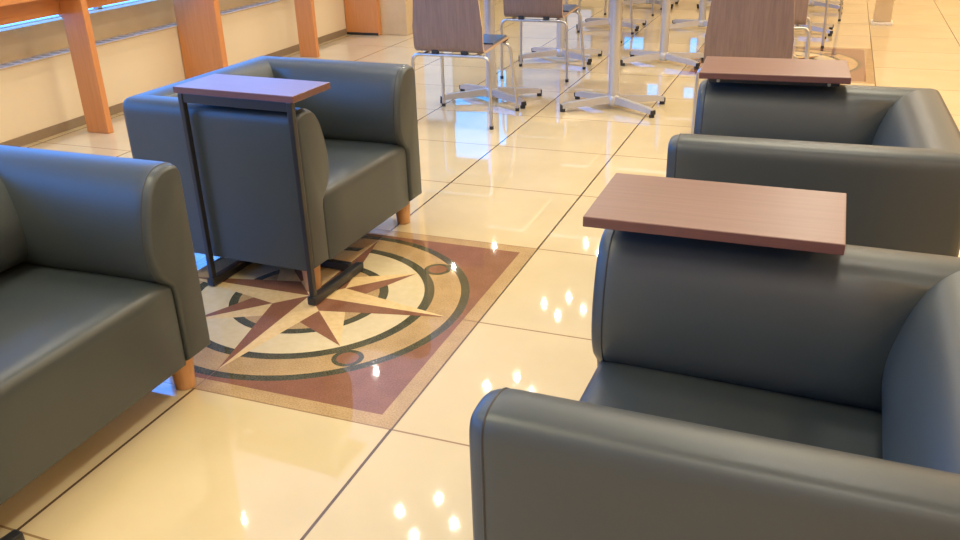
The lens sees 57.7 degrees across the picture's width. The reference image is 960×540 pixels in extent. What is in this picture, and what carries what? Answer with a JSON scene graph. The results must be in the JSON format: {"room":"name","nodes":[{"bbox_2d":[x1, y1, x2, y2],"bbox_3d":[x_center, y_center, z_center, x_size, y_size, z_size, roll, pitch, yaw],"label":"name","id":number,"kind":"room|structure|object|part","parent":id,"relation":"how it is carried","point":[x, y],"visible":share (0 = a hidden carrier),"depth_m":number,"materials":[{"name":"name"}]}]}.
{"room":"cafeteria lounge","nodes":[
{"label":"cafeteria lounge","id":0,"kind":"room"},
{"bbox_2d":[0,0,346,142],"bbox_3d":[-3.162,-1.360,2.914,0.300,2.760,10.116,8,26,20],"label":"wall","id":1,"kind":"structure","parent":0,"point":[35,96],"depth_m":5.30,"materials":[{"name":"beige paint"}]},
{"bbox_2d":[0,0,143,28],"bbox_3d":[-3.249,-1.382,2.931,0.072,1.650,10.134,8,26,20],"label":"window","id":2,"kind":"structure","parent":1,"relation":"in","point":[131,1],"depth_m":5.01,"materials":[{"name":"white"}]},
{"bbox_2d":[0,0,283,70],"bbox_3d":[-3.046,-0.467,3.285,0.127,0.011,10.116,8,26,20],"label":"trim","id":3,"kind":"structure","parent":1,"relation":"attached to","point":[14,63],"depth_m":5.26,"materials":[{"name":"beige stone"}]},
{"bbox_2d":[0,28,346,146],"bbox_3d":[-2.990,-0.098,3.399,0.007,0.051,10.056,8,26,20],"label":"baseboard","id":4,"kind":"structure","parent":1,"relation":"attached to","point":[26,139],"depth_m":4.95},
{"bbox_2d":[0,0,959,539],"bbox_3d":[0.421,-0.597,4.456,11.040,0.120,14.940,8,26,20],"label":"floor","id":5,"kind":"structure","parent":0,"point":[192,463],"depth_m":2.73,"materials":[{"name":"beige tile"}]},
{"bbox_2d":[0,529,24,539],"bbox_3d":[-1.232,0.284,1.675,0.450,0.682,0.306,12,28,27],"label":"armchair","id":6,"kind":"object","parent":5,"relation":"on","point":[14,534],"visible":1,"depth_m":1.82,"materials":[{"name":"grey leather"}]},
{"bbox_2d":[0,145,210,504],"bbox_3d":[-1.234,0.138,2.059,0.732,0.633,0.870,8,26,20],"label":"armchair","id":7,"kind":"object","parent":5,"relation":"on","point":[101,300],"visible":1,"depth_m":2.13,"materials":[{"name":"grey leather"}]},
{"bbox_3d":[-1.426,0.066,2.108,0.323,0.532,0.849,8,26,20],"label":"backrest","id":8,"kind":"part","parent":7,"relation":"part of","materials":[{"name":"black leather"}]},
{"bbox_3d":[-1.179,0.227,2.077,0.605,0.251,0.659,8,26,20],"label":"seat","id":9,"kind":"part","parent":7,"relation":"part of","materials":[{"name":"grey leather"}]},
{"bbox_3d":[-1.102,-0.049,2.336,0.722,0.532,0.161,8,26,20],"label":"armrest","id":10,"kind":"part","parent":7,"relation":"part of","materials":[{"name":"black leather"}]},
{"bbox_3d":[-0.811,0.272,2.375,0.067,0.101,0.067,8,26,20],"label":"leg","id":11,"kind":"part","parent":7,"relation":"part of","materials":[{"name":"brown wood"}]},
{"bbox_2d":[0,0,381,133],"bbox_3d":[-1.941,-1.411,5.315,0.318,0.786,5.130,8,26,20],"label":"bar table","id":12,"kind":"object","parent":5,"relation":"on","point":[199,23],"depth_m":5.53,"materials":[{"name":"orange wood"}]},
{"bbox_2d":[0,0,36,6],"bbox_3d":[-1.958,-1.749,5.153,0.300,0.035,5.112,8,26,20],"label":"countertop","id":13,"kind":"structure","parent":12,"relation":"on","point":[2,2],"depth_m":4.14,"materials":[{"name":"orange wood"}]},
{"bbox_3d":[-2.133,-1.114,4.720,0.150,0.751,0.042,8,26,20],"label":"leg","id":14,"kind":"part","parent":12,"relation":"part of","materials":[{"name":"orange wood"}]},
{"bbox_3d":[-1.808,-1.540,5.631,0.318,0.751,0.054,8,26,20],"label":"panel","id":15,"kind":"part","parent":12,"relation":"part of","materials":[{"name":"orange wood"}]},
{"bbox_3d":[-1.329,-1.998,6.598,0.150,0.751,0.042,8,26,20],"label":"leg","id":16,"kind":"part","parent":12,"relation":"part of","materials":[{"name":"orange wood"}]},
{"bbox_3d":[-1.023,-2.403,7.464,0.318,0.751,0.054,8,26,20],"label":"panel","id":17,"kind":"part","parent":12,"relation":"part of","materials":[{"name":"orange wood"}]},
{"bbox_2d":[164,229,536,428],"bbox_3d":[-0.565,0.085,2.888,1.196,0.001,1.196,8,26,20],"label":"mosaic","id":18,"kind":"object","parent":5,"relation":"on","point":[365,352],"visible":0.65,"depth_m":2.70,"materials":[{"name":"beige stone"}]},
{"bbox_2d":[173,74,363,305],"bbox_3d":[-0.679,-0.284,2.877,0.450,0.682,0.306,9,27,23],"label":"side table","id":19,"kind":"object","parent":18,"relation":"on","point":[249,92],"visible":0.92,"depth_m":2.71,"materials":[{"name":"brown wood"}]},
{"bbox_3d":[-0.921,-0.262,2.842,0.018,0.637,0.019,9,27,23],"label":"post","id":20,"kind":"part","parent":19,"relation":"part of","materials":[{"name":"black metal"}]},
{"bbox_3d":[-0.856,-0.017,3.091,0.029,0.029,0.306,9,27,23],"label":"foot rail","id":21,"kind":"part","parent":19,"relation":"part of","materials":[{"name":"black metal"}]},
{"bbox_3d":[-0.742,-0.510,2.642,0.414,0.030,0.022,9,27,23],"label":"support rail","id":22,"kind":"part","parent":19,"relation":"part of","materials":[{"name":"black metal"}]},
{"bbox_3d":[-0.548,-0.203,2.685,0.018,0.637,0.019,9,27,23],"label":"post","id":23,"kind":"part","parent":19,"relation":"part of","materials":[{"name":"black metal"}]},
{"bbox_3d":[-0.483,0.043,2.934,0.029,0.029,0.306,9,27,23],"label":"foot rail","id":24,"kind":"part","parent":19,"relation":"part of","materials":[{"name":"black metal"}]},
{"bbox_2d":[123,56,421,290],"bbox_3d":[-0.709,-0.387,3.184,0.703,0.621,0.786,9,27,22],"label":"armchair","id":25,"kind":"object","parent":18,"relation":"on","point":[358,136],"visible":0.82,"depth_m":2.88,"materials":[{"name":"grey leather"}]},
{"bbox_3d":[-0.949,-0.469,3.260,0.183,0.522,0.765,9,27,22],"label":"backrest","id":26,"kind":"part","parent":25,"relation":"part of","materials":[{"name":"black leather"}]},
{"bbox_3d":[-0.830,-0.309,2.902,0.693,0.522,0.161,9,27,22],"label":"armrest","id":27,"kind":"part","parent":25,"relation":"part of","materials":[{"name":"black leather"}]},
{"bbox_3d":[-0.563,0.018,2.915,0.064,0.099,0.067,9,27,22],"label":"leg","id":28,"kind":"part","parent":25,"relation":"part of","materials":[{"name":"brown wood"}]},
{"bbox_3d":[-0.582,-0.554,3.421,0.693,0.522,0.161,9,27,22],"label":"armrest","id":29,"kind":"part","parent":25,"relation":"part of","materials":[{"name":"black leather"}]},
{"bbox_3d":[-0.657,-0.299,3.201,0.581,0.246,0.575,9,27,22],"label":"seat","id":30,"kind":"part","parent":25,"relation":"part of","materials":[{"name":"black leather"}]},
{"bbox_3d":[-0.306,-0.236,3.453,0.064,0.099,0.067,9,27,22],"label":"leg","id":31,"kind":"part","parent":25,"relation":"part of","materials":[{"name":"brown wood"}]},
{"bbox_2d":[411,0,518,129],"bbox_3d":[-0.091,-1.232,4.757,0.485,0.816,0.459,8,26,20],"label":"cafe chair","id":32,"kind":"object","parent":5,"relation":"on","point":[442,26],"visible":0.98,"depth_m":4.54,"materials":[{"name":"brown wood"}]},
{"bbox_3d":[-0.262,-0.983,4.724,0.234,0.386,0.018,8,26,20],"label":"leg","id":33,"kind":"part","parent":32,"relation":"part of","materials":[{"name":"metal"}]},
{"bbox_3d":[-0.136,-1.132,5.032,0.247,0.396,0.057,14,29,30],"label":"leg","id":34,"kind":"part","parent":32,"relation":"part of","materials":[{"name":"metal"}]},
{"bbox_3d":[-0.168,-1.335,4.508,0.394,0.417,0.065,8,26,20],"label":"backrest","id":35,"kind":"part","parent":32,"relation":"part of","materials":[{"name":"brown wood"}]},
{"bbox_3d":[-0.044,-0.954,4.644,0.234,0.386,0.018,8,26,20],"label":"leg","id":36,"kind":"part","parent":32,"relation":"part of","materials":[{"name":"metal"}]},
{"bbox_3d":[-0.083,-1.240,4.775,0.391,0.041,0.372,8,26,20],"label":"seat","id":37,"kind":"part","parent":32,"relation":"part of","materials":[{"name":"brown wood"}]},
{"bbox_3d":[0.094,-1.101,4.949,0.247,0.396,0.057,2,25,9],"label":"leg","id":38,"kind":"part","parent":32,"relation":"part of","materials":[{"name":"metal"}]},
{"bbox_2d":[440,0,541,108],"bbox_3d":[0.060,-1.368,5.158,0.600,0.720,0.600,8,26,20],"label":"cafe table","id":39,"kind":"object","parent":5,"relation":"on","point":[505,93],"visible":0.91,"depth_m":5.23,"materials":[{"name":"silver metal"}]},
{"bbox_3d":[-0.091,-1.065,5.264,0.289,0.053,0.043,-6,25,-9],"label":"arm","id":40,"kind":"part","parent":39,"relation":"part of","materials":[{"name":"silver metal"}]},
{"bbox_3d":[-0.029,-1.133,5.408,0.043,0.053,0.289,-19,30,-33],"label":"arm","id":41,"kind":"part","parent":39,"relation":"part of","materials":[{"name":"silver metal"}]},
{"bbox_3d":[0.167,-1.030,5.170,0.043,0.053,0.289,-19,30,-33],"label":"arm","id":42,"kind":"part","parent":39,"relation":"part of","materials":[{"name":"silver metal"}]},
{"bbox_3d":[0.229,-1.099,5.314,0.289,0.053,0.043,-6,25,-9],"label":"arm","id":43,"kind":"part","parent":39,"relation":"part of","materials":[{"name":"silver metal"}]},
{"bbox_2d":[500,0,585,81],"bbox_3d":[0.414,-1.702,5.750,0.485,0.816,0.459,8,26,20],"label":"cafe chair","id":44,"kind":"object","parent":5,"relation":"on","point":[545,9],"visible":1,"depth_m":5.58,"materials":[{"name":"brown wood"}]},
{"bbox_3d":[0.242,-1.452,5.716,0.234,0.386,0.018,8,26,20],"label":"leg","id":45,"kind":"part","parent":44,"relation":"part of","materials":[{"name":"metal"}]},
{"bbox_3d":[0.368,-1.602,6.025,0.247,0.396,0.057,14,29,30],"label":"leg","id":46,"kind":"part","parent":44,"relation":"part of","materials":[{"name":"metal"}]},
{"bbox_3d":[0.337,-1.805,5.500,0.394,0.417,0.065,8,26,20],"label":"backrest","id":47,"kind":"part","parent":44,"relation":"part of","materials":[{"name":"brown wood"}]},
{"bbox_3d":[0.461,-1.423,5.636,0.234,0.386,0.018,8,26,20],"label":"leg","id":48,"kind":"part","parent":44,"relation":"part of","materials":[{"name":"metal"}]},
{"bbox_3d":[0.421,-1.710,5.767,0.391,0.041,0.372,8,26,20],"label":"seat","id":49,"kind":"part","parent":44,"relation":"part of","materials":[{"name":"brown wood"}]},
{"bbox_3d":[0.598,-1.571,5.941,0.247,0.396,0.057,2,25,9],"label":"leg","id":50,"kind":"part","parent":44,"relation":"part of","materials":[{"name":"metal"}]},
{"bbox_2d":[518,0,601,64],"bbox_3d":[0.580,-1.878,6.239,0.600,0.720,0.600,8,26,20],"label":"cafe table","id":51,"kind":"object","parent":5,"relation":"on","point":[574,53],"visible":0.84,"depth_m":6.33,"materials":[{"name":"silver metal"}]},
{"bbox_3d":[0.430,-1.575,6.344,0.289,0.053,0.043,-6,25,-9],"label":"arm","id":52,"kind":"part","parent":51,"relation":"part of","materials":[{"name":"silver metal"}]},
{"bbox_3d":[0.492,-1.643,6.489,0.043,0.053,0.289,-19,30,-33],"label":"arm","id":53,"kind":"part","parent":51,"relation":"part of","materials":[{"name":"silver metal"}]},
{"bbox_3d":[0.687,-1.541,6.250,0.043,0.053,0.289,-19,30,-33],"label":"arm","id":54,"kind":"part","parent":51,"relation":"part of","materials":[{"name":"silver metal"}]},
{"bbox_3d":[0.749,-1.609,6.394,0.289,0.053,0.043,-6,25,-9],"label":"arm","id":55,"kind":"part","parent":51,"relation":"part of","materials":[{"name":"silver metal"}]},
{"bbox_2d":[565,0,633,42],"bbox_3d":[0.959,-2.270,6.955,0.485,0.816,0.459,8,26,20],"label":"cafe chair","id":56,"kind":"object","parent":5,"relation":"on","point":[579,5],"visible":0.63,"depth_m":7.15,"materials":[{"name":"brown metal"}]},
{"bbox_3d":[0.914,-2.170,7.231,0.247,0.396,0.057,14,29,30],"label":"leg","id":57,"kind":"part","parent":56,"relation":"part of","materials":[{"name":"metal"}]},
{"bbox_3d":[1.006,-1.992,6.842,0.234,0.386,0.018,8,26,20],"label":"leg","id":58,"kind":"part","parent":56,"relation":"part of","materials":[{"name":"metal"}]},
{"bbox_3d":[1.143,-2.139,7.147,0.247,0.396,0.057,2,25,9],"label":"leg","id":59,"kind":"part","parent":56,"relation":"part of","materials":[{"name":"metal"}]},
{"bbox_2d":[576,0,645,30],"bbox_3d":[1.134,-2.445,7.441,0.600,0.720,0.600,8,26,20],"label":"cafe table","id":60,"kind":"object","parent":5,"relation":"on","point":[588,21],"visible":0.59,"depth_m":7.54,"materials":[{"name":"silver metal"}]},
{"bbox_3d":[0.984,-2.143,7.546,0.289,0.053,0.043,-6,25,-9],"label":"arm","id":61,"kind":"part","parent":60,"relation":"part of","materials":[{"name":"silver metal"}]},
{"bbox_3d":[1.046,-2.211,7.691,0.043,0.053,0.289,-19,30,-33],"label":"arm","id":62,"kind":"part","parent":60,"relation":"part of","materials":[{"name":"silver metal"}]},
{"bbox_3d":[1.241,-2.108,7.452,0.043,0.053,0.289,-19,30,-33],"label":"arm","id":63,"kind":"part","parent":60,"relation":"part of","materials":[{"name":"silver metal"}]},
{"bbox_3d":[1.303,-2.176,7.597,0.289,0.053,0.043,-6,25,-9],"label":"arm","id":64,"kind":"part","parent":60,"relation":"part of","materials":[{"name":"silver metal"}]},
{"bbox_2d":[560,0,664,117],"bbox_3d":[0.758,-1.266,4.886,0.600,0.720,0.600,8,26,20],"label":"cafe table","id":65,"kind":"object","parent":5,"relation":"on","point":[612,98],"visible":1,"depth_m":4.94,"materials":[{"name":"silver metal"}]},
{"bbox_3d":[0.607,-0.963,4.991,0.289,0.053,0.043,-6,25,-9],"label":"arm","id":66,"kind":"part","parent":65,"relation":"part of","materials":[{"name":"silver metal"}]},
{"bbox_3d":[0.669,-1.031,5.136,0.043,0.053,0.289,-19,30,-33],"label":"arm","id":67,"kind":"part","parent":65,"relation":"part of","materials":[{"name":"silver metal"}]},
{"bbox_3d":[0.865,-0.929,4.897,0.043,0.053,0.289,-19,30,-33],"label":"arm","id":68,"kind":"part","parent":65,"relation":"part of","materials":[{"name":"silver metal"}]},
{"bbox_3d":[0.927,-0.997,5.042,0.289,0.053,0.043,-6,25,-9],"label":"arm","id":69,"kind":"part","parent":65,"relation":"part of","materials":[{"name":"silver metal"}]},
{"bbox_2d":[604,0,661,15],"bbox_3d":[1.449,-2.830,8.146,0.485,0.816,0.459,8,26,20],"label":"cafe chair","id":70,"kind":"object","parent":5,"relation":"on","point":[605,0],"visible":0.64,"depth_m":8.18,"materials":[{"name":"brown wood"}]},
{"bbox_2d":[623,0,678,7],"bbox_3d":[1.672,-2.974,8.562,0.600,0.720,0.600,8,26,20],"label":"cafe table","id":71,"kind":"object","parent":5,"relation":"on","point":[625,2],"visible":0.7,"depth_m":8.65,"materials":[{"name":"silver metal"}]},
{"bbox_3d":[1.524,-2.672,8.668,0.266,0.053,0.185,8,26,20],"label":"arm","id":72,"kind":"part","parent":71,"relation":"part of","materials":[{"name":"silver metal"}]},
{"bbox_3d":[1.779,-2.637,8.573,0.043,0.053,0.289,-19,30,-33],"label":"arm","id":73,"kind":"part","parent":71,"relation":"part of","materials":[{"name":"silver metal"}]},
{"bbox_2d":[620,0,703,68],"bbox_3d":[1.283,-1.791,6.000,0.600,0.720,0.600,8,26,20],"label":"cafe table","id":74,"kind":"object","parent":5,"relation":"on","point":[663,54],"visible":0.94,"depth_m":6.08,"materials":[{"name":"silver metal"}]},
{"bbox_3d":[1.133,-1.489,6.105,0.289,0.053,0.043,-6,25,-9],"label":"arm","id":75,"kind":"part","parent":74,"relation":"part of","materials":[{"name":"silver metal"}]},
{"bbox_3d":[1.194,-1.557,6.250,0.043,0.053,0.289,-19,30,-33],"label":"arm","id":76,"kind":"part","parent":74,"relation":"part of","materials":[{"name":"silver metal"}]},
{"bbox_3d":[1.390,-1.454,6.011,0.043,0.053,0.289,-19,30,-33],"label":"arm","id":77,"kind":"part","parent":74,"relation":"part of","materials":[{"name":"silver metal"}]},
{"bbox_3d":[1.452,-1.522,6.156,0.289,0.053,0.043,-6,25,-9],"label":"arm","id":78,"kind":"part","parent":74,"relation":"part of","materials":[{"name":"silver metal"}]},
{"bbox_2d":[669,0,707,30],"bbox_3d":[1.866,-2.373,7.233,0.600,0.720,0.600,8,26,20],"label":"cafe table","id":79,"kind":"object","parent":5,"relation":"on","point":[701,21],"visible":0.53,"depth_m":7.32,"materials":[{"name":"silver metal"}]},
{"bbox_3d":[1.715,-2.071,7.338,0.289,0.053,0.043,-6,25,-9],"label":"arm","id":80,"kind":"part","parent":79,"relation":"part of","materials":[{"name":"silver metal"}]},
{"bbox_3d":[1.777,-2.139,7.483,0.043,0.053,0.289,-19,30,-33],"label":"arm","id":81,"kind":"part","parent":79,"relation":"part of","materials":[{"name":"silver metal"}]},
{"bbox_2d":[697,0,710,8],"bbox_3d":[2.399,-2.890,8.326,0.600,0.720,0.600,8,26,20],"label":"cafe table","id":82,"kind":"object","parent":5,"relation":"on","point":[708,1],"visible":0.15,"depth_m":8.41,"materials":[{"name":"silver metal"}]},
{"bbox_2d":[469,229,959,539],"bbox_3d":[0.474,0.361,1.474,0.732,0.612,0.786,8,26,21],"label":"armchair","id":83,"kind":"object","parent":5,"relation":"on","point":[735,391],"visible":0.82,"depth_m":1.39,"materials":[{"name":"grey leather"}]},
{"bbox_3d":[0.350,0.440,1.194,0.721,0.514,0.161,8,26,21],"label":"armrest","id":84,"kind":"part","parent":83,"relation":"part of","materials":[{"name":"grey leather"}]},
{"bbox_3d":[0.425,0.433,1.530,0.605,0.242,0.575,8,26,21],"label":"seat","id":85,"kind":"part","parent":83,"relation":"part of","materials":[{"name":"grey leather"}]},
{"bbox_3d":[0.586,0.193,1.718,0.722,0.514,0.161,8,26,21],"label":"armrest","id":86,"kind":"part","parent":83,"relation":"part of","materials":[{"name":"black leather"}]},
{"bbox_3d":[0.723,0.353,1.358,0.191,0.514,0.765,8,26,21],"label":"backrest","id":87,"kind":"part","parent":83,"relation":"part of","materials":[{"name":"grey leather"}]},
{"bbox_2d":[583,173,846,254],"bbox_3d":[0.452,0.190,1.766,0.450,0.677,0.306,8,26,20],"label":"side table","id":88,"kind":"object","parent":5,"relation":"on","point":[756,215],"visible":0.51,"depth_m":1.60,"materials":[{"name":"brown wood"}]},
{"bbox_2d":[691,0,797,133],"bbox_3d":[1.316,-1.038,4.232,0.485,0.816,0.459,8,26,20],"label":"cafe chair","id":89,"kind":"object","parent":5,"relation":"on","point":[735,28],"visible":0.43,"depth_m":3.98,"materials":[{"name":"brown wood"}]},
{"bbox_3d":[1.144,-0.788,4.199,0.234,0.386,0.018,8,26,20],"label":"leg","id":90,"kind":"part","parent":89,"relation":"part of","materials":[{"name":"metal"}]},
{"bbox_3d":[1.239,-1.141,3.983,0.394,0.417,0.065,8,26,20],"label":"backrest","id":91,"kind":"part","parent":89,"relation":"part of","materials":[{"name":"brown wood"}]},
{"bbox_2d":[699,56,851,86],"bbox_3d":[0.957,-0.353,2.941,0.450,0.661,0.306,6,26,17],"label":"side table","id":92,"kind":"object","parent":5,"relation":"on","point":[779,71],"visible":0.51,"depth_m":2.76,"materials":[{"name":"brown wood"}]},
{"bbox_3d":[0.951,-0.632,2.821,0.390,0.013,0.225,6,26,17],"label":"support plate","id":93,"kind":"part","parent":92,"relation":"part of","materials":[{"name":"black metal"}]},
{"bbox_2d":[679,43,874,83],"bbox_3d":[2.097,-1.461,6.084,1.196,0.001,1.196,8,26,20],"label":"mosaic","id":94,"kind":"object","parent":5,"relation":"on","point":[859,60],"visible":0.24,"depth_m":6.12,"materials":[{"name":"beige stone"}]},
{"bbox_2d":[794,0,810,58],"bbox_3d":[1.771,-1.525,5.266,0.485,0.816,0.459,8,26,20],"label":"cafe chair","id":95,"kind":"object","parent":5,"relation":"on","point":[801,17],"visible":0.25,"depth_m":5.03,"materials":[{"name":"brown wood"}]},
{"bbox_3d":[1.694,-1.628,5.017,0.394,0.417,0.065,8,26,20],"label":"backrest","id":96,"kind":"part","parent":95,"relation":"part of","materials":[{"name":"brown wood"}]},
{"bbox_3d":[1.818,-1.246,5.153,0.234,0.386,0.018,8,26,20],"label":"leg","id":97,"kind":"part","parent":95,"relation":"part of","materials":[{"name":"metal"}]},
{"bbox_3d":[1.956,-1.394,5.457,0.247,0.396,0.057,2,25,9],"label":"leg","id":98,"kind":"part","parent":95,"relation":"part of","materials":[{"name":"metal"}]},
{"bbox_2d":[666,79,959,256],"bbox_3d":[0.975,-0.179,2.622,0.732,0.612,0.786,7,26,18],"label":"armchair","id":99,"kind":"object","parent":5,"relation":"on","point":[894,152],"visible":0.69,"depth_m":2.24,"materials":[{"name":"grey leather"}]},
{"bbox_3d":[0.864,-0.099,2.337,0.722,0.514,0.161,7,26,18],"label":"armrest","id":100,"kind":"part","parent":99,"relation":"part of","materials":[{"name":"black leather"}]},
{"bbox_3d":[1.073,-0.349,2.871,0.722,0.514,0.161,7,26,18],"label":"armrest","id":101,"kind":"part","parent":99,"relation":"part of","materials":[{"name":"black leather"}]},
{"bbox_3d":[1.228,-0.193,2.517,0.191,0.514,0.765,7,26,18],"label":"backrest","id":102,"kind":"part","parent":99,"relation":"part of","materials":[{"name":"black leather"}]},
{"bbox_2d":[794,22,833,35],"bbox_3d":[2.582,-2.277,6.972,0.600,0.720,0.600,8,26,20],"label":"cafe table","id":103,"kind":"object","parent":5,"relation":"on","point":[818,27],"visible":0.35,"depth_m":7.01,"materials":[{"name":"silver metal"}]},
{"bbox_3d":[2.689,-1.940,6.983,0.043,0.053,0.289,-19,30,-33],"label":"arm","id":104,"kind":"part","parent":103,"relation":"part of","materials":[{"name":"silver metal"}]},
{"bbox_3d":[2.751,-2.008,7.128,0.289,0.053,0.043,-6,25,-9],"label":"arm","id":105,"kind":"part","parent":103,"relation":"part of","materials":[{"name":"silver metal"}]},
{"bbox_2d":[821,0,828,48],"bbox_3d":[2.382,-2.116,6.518,0.485,0.816,0.459,8,26,20],"label":"cafe chair","id":106,"kind":"object","parent":5,"relation":"on","point":[827,1],"visible":0.48,"depth_m":6.39,"materials":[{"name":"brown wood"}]},
{"bbox_2d":[808,0,842,10],"bbox_3d":[3.125,-2.806,8.090,0.600,0.720,0.600,8,26,20],"label":"cafe table","id":107,"kind":"object","parent":5,"relation":"on","point":[832,4],"visible":0.48,"depth_m":8.16,"materials":[{"name":"silver metal"}]},
{"bbox_3d":[3.232,-2.470,8.104,0.266,0.053,0.185,8,26,20],"label":"arm","id":108,"kind":"part","parent":107,"relation":"part of","materials":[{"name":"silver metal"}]},
{"bbox_3d":[3.294,-2.537,8.246,0.289,0.053,0.043,-6,25,-9],"label":"arm","id":109,"kind":"part","parent":107,"relation":"part of","materials":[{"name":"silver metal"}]},
{"bbox_2d":[838,0,842,20],"bbox_3d":[2.949,-2.623,7.587,0.485,0.816,0.459,8,26,20],"label":"cafe chair","id":110,"kind":"object","parent":5,"relation":"on","point":[841,1],"visible":0.54,"depth_m":7.48,"materials":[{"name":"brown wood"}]},
{"bbox_2d":[871,0,893,24],"bbox_3d":[3.375,-2.601,7.120,0.168,1.140,0.192,8,26,20],"label":"column","id":111,"kind":"structure","parent":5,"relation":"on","point":[883,10],"depth_m":7.29,"materials":[{"name":"beige paint"}]},
{"bbox_3d":[3.391,-2.091,7.353,0.168,0.018,0.192,8,26,20],"label":"foot plate","id":112,"kind":"part","parent":111,"relation":"part of","materials":[{"name":"beige"}]},
{"bbox_3d":[-2.259,-3.525,7.589,2.940,2.760,0.144,8,26,20],"label":"wall","id":113,"kind":"structure","parent":0,"visible":0},
{"bbox_2d":[379,0,412,34],"bbox_3d":[-0.728,-3.352,7.102,0.252,2.760,0.297,8,26,20],"label":"column","id":114,"kind":"structure","parent":113,"relation":"attached to","point":[396,16],"depth_m":7.49,"materials":[{"name":"beige paint"}]}
]}

